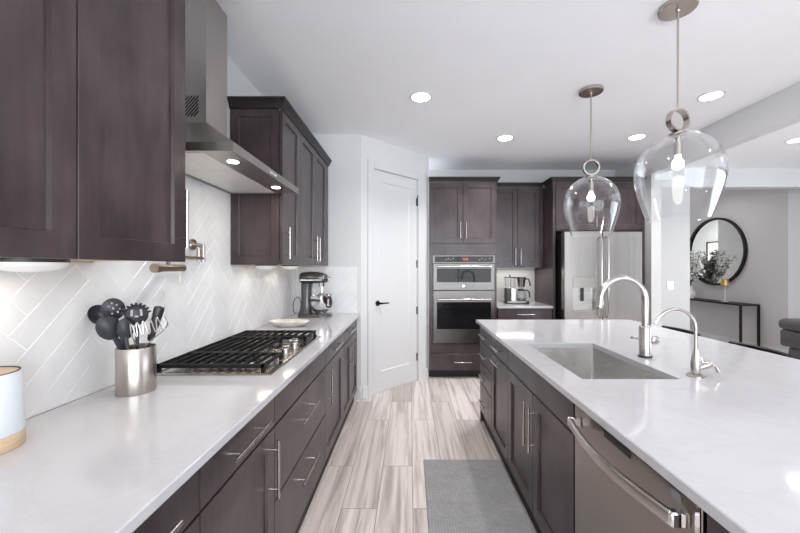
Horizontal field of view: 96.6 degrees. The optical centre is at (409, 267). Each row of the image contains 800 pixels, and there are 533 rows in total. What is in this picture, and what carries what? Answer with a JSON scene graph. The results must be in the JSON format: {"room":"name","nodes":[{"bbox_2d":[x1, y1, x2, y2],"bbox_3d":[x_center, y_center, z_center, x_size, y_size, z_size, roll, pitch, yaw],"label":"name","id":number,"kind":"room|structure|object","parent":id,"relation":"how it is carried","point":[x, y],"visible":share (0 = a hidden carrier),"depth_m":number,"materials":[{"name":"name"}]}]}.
{"room":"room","nodes":[
{"label":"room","id":0,"kind":"room"},
{"bbox_2d":[0,55,295,419],"bbox_3d":[-1.267,-0.010,-0.020,0.127,2.800,7.560,0,0,0],"label":"wall","id":1,"kind":"structure","parent":0,"point":[47,331],"depth_m":1.56,"materials":[{"name":"white tile"}]},
{"bbox_2d":[0,0,188,261],"bbox_3d":[-1.014,-0.551,0.926,0.388,1.057,0.878,0,0,0],"label":"upper cabinet","id":2,"kind":"object","parent":1,"relation":"attached to","point":[92,92],"visible":1,"depth_m":0.96,"materials":[{"name":"brown wood"}]},
{"bbox_2d":[0,258,70,271],"bbox_3d":[-1.070,-0.007,1.000,0.170,0.038,0.170,0,0,0],"label":"light","id":3,"kind":"object","parent":2,"relation":"attached to","point":[6,264],"visible":0.99,"depth_m":0.96,"materials":[{"name":"white plastic"}]},
{"bbox_2d":[149,239,204,282],"bbox_3d":[-1.132,-0.045,1.765,0.084,0.234,0.481,0,0,-10],"label":"pot filler","id":4,"kind":"object","parent":1,"relation":"attached to","point":[200,252],"visible":0.84,"depth_m":1.70,"materials":[{"name":"silver metal"}]},
{"bbox_2d":[185,0,298,193],"bbox_3d":[-0.972,-0.950,1.940,0.460,0.915,0.880,0,0,0],"label":"range hood","id":5,"kind":"object","parent":1,"relation":"attached to","point":[212,159],"visible":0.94,"depth_m":1.78,"materials":[{"name":"metal"}]},
{"bbox_2d":[227,160,238,163],"bbox_3d":[-0.825,-0.494,1.660,0.050,0.003,0.050,0,0,0],"label":"lamp","id":6,"kind":"object","parent":5,"relation":"on","point":[228,161],"depth_m":1.66,"materials":[{"name":"white"}]},
{"bbox_2d":[230,109,299,264],"bbox_3d":[-1.014,-0.551,2.589,0.388,1.057,0.401,0,0,0],"label":"upper cabinet","id":7,"kind":"object","parent":1,"relation":"attached to","point":[265,228],"visible":0.9,"depth_m":2.40,"materials":[{"name":"brown wood"}]},
{"bbox_2d":[255,265,276,269],"bbox_3d":[-1.050,-0.007,2.600,0.150,0.038,0.150,0,0,0],"label":"light","id":8,"kind":"object","parent":7,"relation":"attached to","point":[265,267],"visible":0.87,"depth_m":2.55,"materials":[{"name":"white plastic"}]},
{"bbox_2d":[300,132,327,265],"bbox_3d":[-1.014,-0.551,3.265,0.388,1.057,0.949,0,0,0],"label":"upper cabinet","id":9,"kind":"object","parent":1,"relation":"attached to","point":[313,170],"visible":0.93,"depth_m":3.17,"materials":[{"name":"brown wood"}]},
{"bbox_2d":[227,96,331,166],"bbox_3d":[-1.016,-1.101,3.052,0.383,0.066,1.406,0,0,0],"label":"crown molding","id":10,"kind":"structure","parent":9,"relation":"attached to","point":[235,102],"depth_m":2.38,"materials":[{"name":"brown wood"}]},
{"bbox_2d":[281,265,298,268],"bbox_3d":[-1.050,-0.007,3.120,0.150,0.038,0.150,0,0,0],"label":"light","id":11,"kind":"object","parent":9,"relation":"attached to","point":[282,266],"visible":0.97,"depth_m":3.06,"materials":[{"name":"white plastic"}]},
{"bbox_2d":[296,135,360,399],"bbox_3d":[-0.924,-0.010,3.807,0.812,2.800,0.107,0,0,0],"label":"wall","id":12,"kind":"structure","parent":0,"point":[344,171],"depth_m":3.76,"materials":[{"name":"grey paint"}]},
{"bbox_2d":[357,387,360,399],"bbox_3d":[-0.537,1.325,3.752,0.037,0.130,0.013,0,0,0],"label":"baseboard","id":13,"kind":"structure","parent":12,"relation":"attached to","point":[358,388],"depth_m":3.75,"materials":[{"name":"white paint"}]},
{"bbox_2d":[361,135,428,398],"bbox_3d":[-0.176,-0.010,4.172,0.100,2.800,1.066,0,0,45],"label":"wall","id":14,"kind":"structure","parent":0,"point":[373,149],"depth_m":4.03,"materials":[{"name":"grey paint"}]},
{"bbox_2d":[367,159,422,397],"bbox_3d":[-0.181,0.110,4.157,0.116,2.560,0.868,0,0,45],"label":"trim","id":15,"kind":"structure","parent":14,"relation":"attached to","point":[372,165],"depth_m":3.86,"materials":[{"name":"white paint"}]},
{"bbox_2d":[362,368,427,399],"bbox_3d":[-0.141,1.325,4.127,0.014,0.130,1.028,0,0,45],"label":"baseboard","id":16,"kind":"structure","parent":14,"relation":"attached to","point":[425,371],"depth_m":3.80,"materials":[{"name":"white paint"}]},
{"bbox_2d":[374,170,417,393],"bbox_3d":[-0.146,0.149,4.130,0.106,2.458,0.699,0,0,45],"label":"door","id":17,"kind":"structure","parent":14,"relation":"in","point":[395,196],"depth_m":4.13,"materials":[{"name":"white paint"}]},
{"bbox_2d":[298,377,536,532],"bbox_3d":[3.025,1.430,4.250,8.750,0.080,16.300,0,0,0],"label":"floor","id":18,"kind":"structure","parent":0,"point":[372,480],"depth_m":2.68,"materials":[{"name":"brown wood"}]},
{"bbox_2d":[132,470,198,532],"bbox_3d":[-0.857,0.948,0.680,0.685,0.884,0.520,0,0,0],"label":"base cabinet","id":19,"kind":"object","parent":18,"relation":"on","point":[177,514],"visible":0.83,"depth_m":0.85,"materials":[{"name":"brown wood"}]},
{"bbox_2d":[196,398,280,532],"bbox_3d":[-0.857,0.948,1.200,0.685,0.884,0.518,0,0,0],"label":"base cabinet","id":20,"kind":"object","parent":18,"relation":"on","point":[236,484],"visible":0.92,"depth_m":1.20,"materials":[{"name":"brown wood"}]},
{"bbox_2d":[273,349,324,532],"bbox_3d":[-0.857,0.952,1.895,0.685,0.876,0.869,0,0,0],"label":"base cabinet","id":21,"kind":"object","parent":18,"relation":"on","point":[299,408],"visible":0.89,"depth_m":1.79,"materials":[{"name":"brown wood"}]},
{"bbox_2d":[0,313,359,532],"bbox_3d":[-0.865,0.490,1.876,0.676,0.030,3.752,0,0,0],"label":"countertop","id":22,"kind":"structure","parent":21,"relation":"on","point":[101,461],"depth_m":0.95,"materials":[{"name":"white stone"}]},
{"bbox_2d":[0,366,25,454],"bbox_3d":[-1.113,0.374,0.924,0.159,0.202,0.159,0,0,0],"label":"canister","id":23,"kind":"object","parent":22,"relation":"on","point":[12,402],"visible":1,"depth_m":0.93,"materials":[{"name":"white ceramic"}]},
{"bbox_2d":[115,343,156,396],"bbox_3d":[-1.055,0.388,1.372,0.128,0.173,0.128,0,0,0],"label":"utensil crock","id":24,"kind":"object","parent":22,"relation":"on","point":[135,369],"visible":0.94,"depth_m":1.32,"materials":[{"name":"metal"}]},
{"bbox_2d":[87,305,122,348],"bbox_3d":[-1.115,0.302,1.378,0.200,0.326,0.034,0,0,-25],"label":"ladle","id":25,"kind":"object","parent":24,"relation":"in","point":[94,313],"visible":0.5,"depth_m":1.35,"materials":[{"name":"grey plastic"}]},
{"bbox_2d":[95,316,121,349],"bbox_3d":[-1.080,0.319,1.327,0.029,0.291,0.140,0,0,31],"label":"serving spoon","id":26,"kind":"object","parent":24,"relation":"in","point":[106,326],"visible":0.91,"depth_m":1.29,"materials":[{"name":"grey plastic"}]},
{"bbox_2d":[101,298,125,349],"bbox_3d":[-1.093,0.288,1.346,0.028,0.352,0.114,0,0,29],"label":"slotted spoon","id":27,"kind":"object","parent":24,"relation":"in","point":[120,304],"visible":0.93,"depth_m":1.32,"materials":[{"name":"grey plastic"}]},
{"bbox_2d":[117,318,132,349],"bbox_3d":[-1.048,0.324,1.320,0.026,0.278,0.060,0,0,24],"label":"spoon","id":28,"kind":"object","parent":24,"relation":"in","point":[123,326],"visible":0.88,"depth_m":1.31,"materials":[{"name":"grey plastic"}]},
{"bbox_2d":[121,303,150,348],"bbox_3d":[-1.037,0.296,1.348,0.091,0.333,0.030,0,0,-40],"label":"server","id":29,"kind":"object","parent":24,"relation":"in","point":[136,308],"visible":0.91,"depth_m":1.35,"materials":[{"name":"grey plastic"}]},
{"bbox_2d":[130,316,167,348],"bbox_3d":[-0.962,0.319,1.321,0.134,0.287,0.070,0,0,0],"label":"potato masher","id":30,"kind":"object","parent":24,"relation":"in","point":[149,320],"visible":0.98,"depth_m":1.29,"materials":[{"name":"silver metal"}]},
{"bbox_2d":[147,306,164,346],"bbox_3d":[-1.011,0.306,1.386,0.097,0.316,0.036,0,0,-10],"label":"spatula","id":31,"kind":"object","parent":24,"relation":"in","point":[158,311],"visible":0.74,"depth_m":1.38,"materials":[{"name":"grey plastic"}]},
{"bbox_2d":[157,330,320,375],"bbox_3d":[-0.877,0.451,2.018,0.525,0.048,0.895,0,0,0],"label":"gas cooktop","id":32,"kind":"object","parent":22,"relation":"in","point":[245,353],"visible":0.99,"depth_m":1.80,"materials":[{"name":"metal"}]},
{"bbox_2d":[268,319,309,326],"bbox_3d":[-0.985,0.452,2.900,0.330,0.046,0.170,0,0,0],"label":"serving dish","id":33,"kind":"object","parent":22,"relation":"on","point":[279,322],"visible":1,"depth_m":2.85,"materials":[{"name":"ceramic"}]},
{"bbox_2d":[293,272,332,317],"bbox_3d":[-0.943,0.255,3.500,0.411,0.440,0.264,0,0,0],"label":"stand mixer","id":34,"kind":"object","parent":22,"relation":"on","point":[320,304],"visible":1,"depth_m":3.44,"materials":[{"name":"metal"}]},
{"bbox_2d":[308,294,332,312],"bbox_3d":[-0.864,0.352,3.500,0.252,0.177,0.264,0,0,0],"label":"bowl","id":35,"kind":"object","parent":34,"relation":"on","point":[318,303],"depth_m":3.42,"materials":[{"name":"silver metal"}]},
{"bbox_2d":[320,333,343,479],"bbox_3d":[-0.857,0.948,2.630,0.685,0.884,0.599,0,0,0],"label":"base cabinet","id":36,"kind":"object","parent":18,"relation":"on","point":[333,352],"visible":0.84,"depth_m":2.58,"materials":[{"name":"brown wood"}]},
{"bbox_2d":[339,319,356,434],"bbox_3d":[-0.857,0.948,3.328,0.685,0.884,0.794,0,0,0],"label":"base cabinet","id":37,"kind":"object","parent":18,"relation":"on","point":[349,335],"visible":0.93,"depth_m":3.26,"materials":[{"name":"brown wood"}]},
{"bbox_2d":[429,183,496,376],"bbox_3d":[0.665,0.160,4.767,0.850,2.460,0.695,0,0,0],"label":"tall cabinet","id":38,"kind":"object","parent":18,"relation":"on","point":[462,216],"visible":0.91,"depth_m":4.46,"materials":[{"name":"brown wood"}]},
{"bbox_2d":[433,255,494,342],"bbox_3d":[0.673,0.392,4.705,0.778,1.102,0.644,0,0,0],"label":"wall oven","id":39,"kind":"object","parent":38,"relation":"in","point":[463,285],"visible":0.98,"depth_m":4.44,"materials":[{"name":"silver metal"}]},
{"bbox_2d":[423,460,534,532],"bbox_3d":[0.374,1.384,1.807,0.555,0.012,1.514,0,0,0],"label":"kitchen mat","id":40,"kind":"object","parent":18,"relation":"on","point":[463,496],"visible":1,"depth_m":2.13,"materials":[{"name":"grey fabric"}]},
{"bbox_2d":[480,339,483,420],"bbox_3d":[1.150,0.948,1.724,1.020,0.884,3.048,0,0,0],"label":"panel","id":41,"kind":"object","parent":18,"relation":"on","point":[481,413],"visible":0.14,"depth_m":3.23,"materials":[{"name":"brown wood"}]},
{"bbox_2d":[478,326,495,445],"bbox_3d":[0.937,0.948,3.001,0.685,0.884,0.453,0,0,0],"label":"base cabinet","id":42,"kind":"object","parent":18,"relation":"on","point":[485,400],"visible":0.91,"depth_m":2.96,"materials":[{"name":"brown wood"}]},
{"bbox_2d":[490,336,512,481],"bbox_3d":[0.937,0.948,2.542,0.685,0.884,0.463,0,0,0],"label":"base cabinet","id":43,"kind":"object","parent":18,"relation":"on","point":[499,360],"visible":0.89,"depth_m":2.53,"materials":[{"name":"brown wood"}]},
{"bbox_2d":[497,308,551,319],"bbox_3d":[1.440,0.948,4.760,0.689,0.884,0.680,0,0,0],"label":"base cabinet","id":44,"kind":"object","parent":18,"relation":"on","point":[502,313],"visible":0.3,"depth_m":4.46,"materials":[{"name":"brown wood"}]},
{"bbox_2d":[497,301,552,307],"bbox_3d":[1.440,0.490,4.776,0.696,0.030,0.662,0,0,0],"label":"countertop","id":45,"kind":"structure","parent":44,"relation":"on","point":[532,304],"depth_m":4.51,"materials":[{"name":"white stone"}]},
{"bbox_2d":[503,275,530,303],"bbox_3d":[1.444,0.282,4.800,0.357,0.385,0.170,0,0,0],"label":"coffee maker","id":46,"kind":"object","parent":45,"relation":"on","point":[510,294],"visible":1,"depth_m":4.75,"materials":[{"name":"silver plastic"}]},
{"bbox_2d":[517,277,530,286],"bbox_3d":[1.530,0.188,4.800,0.185,0.142,0.126,0,0,0],"label":"basket","id":47,"kind":"object","parent":46,"relation":"on","point":[520,280],"depth_m":4.76,"materials":[{"name":"black plastic"}]},
{"bbox_2d":[508,349,574,532],"bbox_3d":[0.937,0.948,1.845,0.685,0.884,0.928,0,0,0],"label":"base cabinet","id":48,"kind":"object","parent":18,"relation":"on","point":[541,441],"visible":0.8,"depth_m":1.74,"materials":[{"name":"brown wood"}]},
{"bbox_2d":[535,183,644,319],"bbox_3d":[2.365,0.160,4.767,1.150,2.460,0.695,0,0,0],"label":"tall cabinet","id":49,"kind":"object","parent":18,"relation":"on","point":[599,214],"visible":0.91,"depth_m":4.47,"materials":[{"name":"brown wood"}]},
{"bbox_2d":[429,177,646,187],"bbox_3d":[1.591,-1.103,4.770,2.709,0.066,0.690,0,0,0],"label":"crown molding","id":50,"kind":"structure","parent":49,"relation":"attached to","point":[550,180],"depth_m":4.45,"materials":[{"name":"brown wood"}]},
{"bbox_2d":[555,232,641,321],"bbox_3d":[2.308,0.477,4.617,0.933,1.825,0.866,0,0,0],"label":"refrigerator","id":51,"kind":"object","parent":18,"relation":"on","point":[584,261],"visible":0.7,"depth_m":4.25,"materials":[{"name":"silver metal"}]},
{"bbox_2d":[568,405,706,532],"bbox_3d":[0.895,0.954,1.072,0.680,0.872,0.608,0,0,0],"label":"dishwasher","id":52,"kind":"object","parent":18,"relation":"on","point":[616,491],"visible":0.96,"depth_m":1.06,"materials":[{"name":"silver metal"}]},
{"bbox_2d":[662,325,699,335],"bbox_3d":[2.156,0.957,3.040,0.397,0.869,0.400,0,0,0],"label":"counter stool","id":53,"kind":"object","parent":18,"relation":"on","point":[663,326],"visible":0.13,"depth_m":3.06,"materials":[{"name":"grey leather"}]},
{"bbox_2d":[707,514,729,532],"bbox_3d":[0.937,0.948,0.481,0.685,0.884,0.561,0,0,0],"label":"base cabinet","id":54,"kind":"object","parent":18,"relation":"on","point":[713,526],"visible":0.02,"depth_m":0.74,"materials":[{"name":"brown wood"}]},
{"bbox_2d":[690,298,759,345],"bbox_3d":[5.612,0.995,6.710,0.325,0.790,1.680,0,0,0],"label":"console table","id":55,"kind":"object","parent":18,"relation":"on","point":[740,304],"visible":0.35,"depth_m":5.89,"materials":[{"name":"black metal"}]},
{"bbox_2d":[690,249,701,297],"bbox_3d":[5.520,0.117,7.079,0.326,0.965,0.800,0,0,7],"label":"flower vase","id":56,"kind":"object","parent":55,"relation":"on","point":[693,264],"visible":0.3,"depth_m":6.95,"materials":[{"name":"white ceramic"}]},
{"bbox_2d":[720,279,729,301],"bbox_3d":[5.610,0.394,6.340,0.124,0.410,0.124,0,0,0],"label":"table lamp","id":57,"kind":"object","parent":55,"relation":"on","point":[724,282],"visible":1,"depth_m":6.33,"materials":[{"name":"gold metal"}]},
{"bbox_2d":[728,341,791,357],"bbox_3d":[2.156,0.957,2.360,0.397,0.869,0.400,0,0,0],"label":"counter stool","id":58,"kind":"object","parent":18,"relation":"on","point":[756,347],"visible":0.15,"depth_m":2.36,"materials":[{"name":"black metal"}]},
{"bbox_2d":[778,318,799,359],"bbox_3d":[5.095,1.006,3.360,1.050,0.768,2.200,0,0,0],"label":"sofa","id":59,"kind":"object","parent":18,"relation":"on","point":[790,332],"visible":0.88,"depth_m":4.31,"materials":[{"name":"grey fabric"}]},
{"bbox_2d":[778,318,799,331],"bbox_3d":[4.755,0.691,3.910,0.370,0.137,1.080,0,0,0],"label":"cushion","id":60,"kind":"object","parent":59,"relation":"on","point":[787,324],"depth_m":4.31,"materials":[{"name":"grey fabric"}]},
{"bbox_2d":[216,0,799,169],"bbox_3d":[3.025,-1.460,0.650,8.750,0.100,9.100,0,0,0],"label":"ceiling","id":61,"kind":"structure","parent":0,"point":[490,69],"depth_m":2.54,"materials":[{"name":"paint"}]},
{"bbox_2d":[410,91,431,102],"bbox_3d":[0.090,-1.407,2.935,0.188,0.006,0.188,0,0,0],"label":"recessed light","id":62,"kind":"object","parent":61,"relation":"in","point":[421,96],"visible":1,"depth_m":2.92,"materials":[{"name":"white paint"}]},
{"bbox_2d":[496,135,513,140],"bbox_3d":[1.030,-1.407,3.860,0.188,0.006,0.188,0,0,0],"label":"recessed light","id":63,"kind":"object","parent":61,"relation":"in","point":[502,137],"visible":1,"depth_m":3.85,"materials":[{"name":"white paint"}]},
{"bbox_2d":[563,84,620,236],"bbox_3d":[1.434,-0.834,2.820,0.409,1.152,0.409,0,0,0],"label":"pendant light","id":64,"kind":"object","parent":61,"relation":"hanging from","point":[590,91],"visible":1,"depth_m":2.81,"materials":[{"name":"clear glass"}]},
{"bbox_2d":[588,182,593,191],"bbox_3d":[1.434,-0.639,2.820,0.042,0.069,0.042,0,0,0],"label":"socket","id":65,"kind":"object","parent":64,"relation":"attached to","point":[591,184],"depth_m":2.80,"materials":[{"name":"silver metal"}]},
{"bbox_2d":[627,134,646,139],"bbox_3d":[2.440,-1.407,3.830,0.188,0.006,0.188,0,0,0],"label":"recessed light","id":66,"kind":"object","parent":61,"relation":"in","point":[636,136],"visible":1,"depth_m":3.83,"materials":[{"name":"white paint"}]},
{"bbox_2d":[633,0,728,222],"bbox_3d":[1.442,-0.834,1.916,0.409,1.152,0.409,0,0,0],"label":"pendant light","id":67,"kind":"object","parent":61,"relation":"hanging from","point":[671,10],"visible":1,"depth_m":1.91,"materials":[{"name":"clear glass"}]},
{"bbox_2d":[673,142,682,156],"bbox_3d":[1.442,-0.639,1.916,0.042,0.069,0.042,0,0,0],"label":"socket","id":68,"kind":"object","parent":67,"relation":"attached to","point":[677,148],"depth_m":1.90,"materials":[{"name":"silver metal"}]},
{"bbox_2d":[618,82,799,176],"bbox_3d":[3.010,-1.280,0.725,0.120,0.259,8.650,0,0,0],"label":"beam","id":69,"kind":"structure","parent":61,"relation":"attached to","point":[780,110],"depth_m":3.28,"materials":[{"name":"grey paint"}]},
{"bbox_2d":[696,90,725,101],"bbox_3d":[2.467,-1.407,2.918,0.188,0.006,0.188,0,0,0],"label":"recessed light","id":70,"kind":"object","parent":61,"relation":"in","point":[713,95],"visible":1,"depth_m":2.92,"materials":[{"name":"white paint"}]},
{"bbox_2d":[785,137,799,142],"bbox_3d":[4.260,-1.407,3.920,0.188,0.006,0.188,0,0,0],"label":"recessed light","id":71,"kind":"object","parent":61,"relation":"in","point":[794,140],"visible":1,"depth_m":3.93,"materials":[{"name":"white paint"}]},
{"bbox_2d":[429,170,614,300],"bbox_3d":[1.575,-0.010,5.154,2.749,2.800,0.092,0,0,0],"label":"wall","id":72,"kind":"structure","parent":0,"point":[506,175],"depth_m":5.12,"materials":[{"name":"white paint"}]},
{"bbox_2d":[497,188,542,267],"bbox_3d":[1.440,-0.536,4.918,0.690,1.067,0.397,0,0,0],"label":"upper cabinet","id":73,"kind":"object","parent":72,"relation":"attached to","point":[519,210],"visible":0.9,"depth_m":4.77,"materials":[{"name":"brown wood"}]},
{"bbox_2d":[497,268,533,268],"bbox_3d":[1.440,0.001,4.920,0.560,0.015,0.040,0,0,0],"label":"light","id":74,"kind":"object","parent":73,"relation":"attached to","point":[497,268],"visible":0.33,"depth_m":4.91,"materials":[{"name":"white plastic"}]},
{"bbox_2d":[476,320,799,532],"bbox_3d":[1.314,0.490,1.715,1.412,0.030,3.130,0,0,0],"label":"countertop","id":75,"kind":"structure","parent":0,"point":[728,440],"depth_m":1.21,"materials":[{"name":"white stone"}]},
{"bbox_2d":[535,348,663,378],"bbox_3d":[0.949,0.618,1.889,0.464,0.224,0.776,0,0,0],"label":"sink","id":76,"kind":"object","parent":75,"relation":"in","point":[586,363],"visible":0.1,"depth_m":2.25,"materials":[{"name":"metal"}]},
{"bbox_2d":[595,275,659,357],"bbox_3d":[1.157,0.256,1.900,0.332,0.438,0.066,0,0,0],"label":"kitchen faucet","id":77,"kind":"object","parent":75,"relation":"on","point":[645,338],"visible":1,"depth_m":1.88,"materials":[{"name":"silver metal"}]},
{"bbox_2d":[653,308,719,378],"bbox_3d":[1.205,0.324,1.560,0.276,0.301,0.068,0,0,0],"label":"water tap","id":78,"kind":"object","parent":75,"relation":"on","point":[697,364],"visible":1,"depth_m":1.55,"materials":[{"name":"silver metal"}]},
{"bbox_2d":[645,174,660,326],"bbox_3d":[3.010,0.120,4.775,0.120,2.539,0.850,0,0,0],"label":"wall","id":79,"kind":"structure","parent":0,"point":[653,181],"depth_m":4.35,"materials":[{"name":"white paint"}]},
{"bbox_2d":[661,187,689,329],"bbox_3d":[3.521,0.120,5.110,0.899,2.539,0.120,0,0,0],"label":"wall","id":80,"kind":"structure","parent":0,"point":[675,201],"depth_m":5.05,"materials":[{"name":"paint"}]},
{"bbox_2d":[667,281,673,289],"bbox_3d":[3.690,0.250,5.045,0.090,0.120,0.010,0,0,0],"label":"light switch","id":81,"kind":"object","parent":80,"relation":"attached to","point":[670,284],"visible":1,"depth_m":5.04,"materials":[{"name":"white plastic"}]},
{"bbox_2d":[615,169,799,188],"bbox_3d":[5.025,-1.480,5.125,4.150,0.660,0.149,0,0,0],"label":"header","id":82,"kind":"object","parent":80,"relation":"attached to","point":[692,178],"visible":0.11,"depth_m":5.05,"materials":[{"name":"grey paint"}]},
{"bbox_2d":[690,189,795,349],"bbox_3d":[5.860,-0.210,8.830,0.120,3.200,6.740,0,0,0],"label":"wall","id":83,"kind":"structure","parent":0,"point":[766,217],"depth_m":5.99,"materials":[{"name":"grey paint"}]},
{"bbox_2d":[690,218,747,284],"bbox_3d":[5.777,-0.310,6.750,0.045,1.280,1.280,0,0,0],"label":"wall mirror","id":84,"kind":"object","parent":83,"relation":"attached to","point":[722,243],"visible":0.82,"depth_m":6.66,"materials":[{"name":"black metal"}]},
{"bbox_2d":[690,329,787,352],"bbox_3d":[5.793,1.325,8.825,0.013,0.130,6.730,0,0,0],"label":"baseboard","id":85,"kind":"structure","parent":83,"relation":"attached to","point":[702,334],"depth_m":6.53,"materials":[{"name":"white paint"}]},
{"bbox_2d":[796,189,799,317],"bbox_3d":[6.511,-0.210,5.520,1.179,3.200,0.120,0,0,0],"label":"wall","id":86,"kind":"structure","parent":0,"point":[797,190],"depth_m":5.46,"materials":[{"name":"white paint"}]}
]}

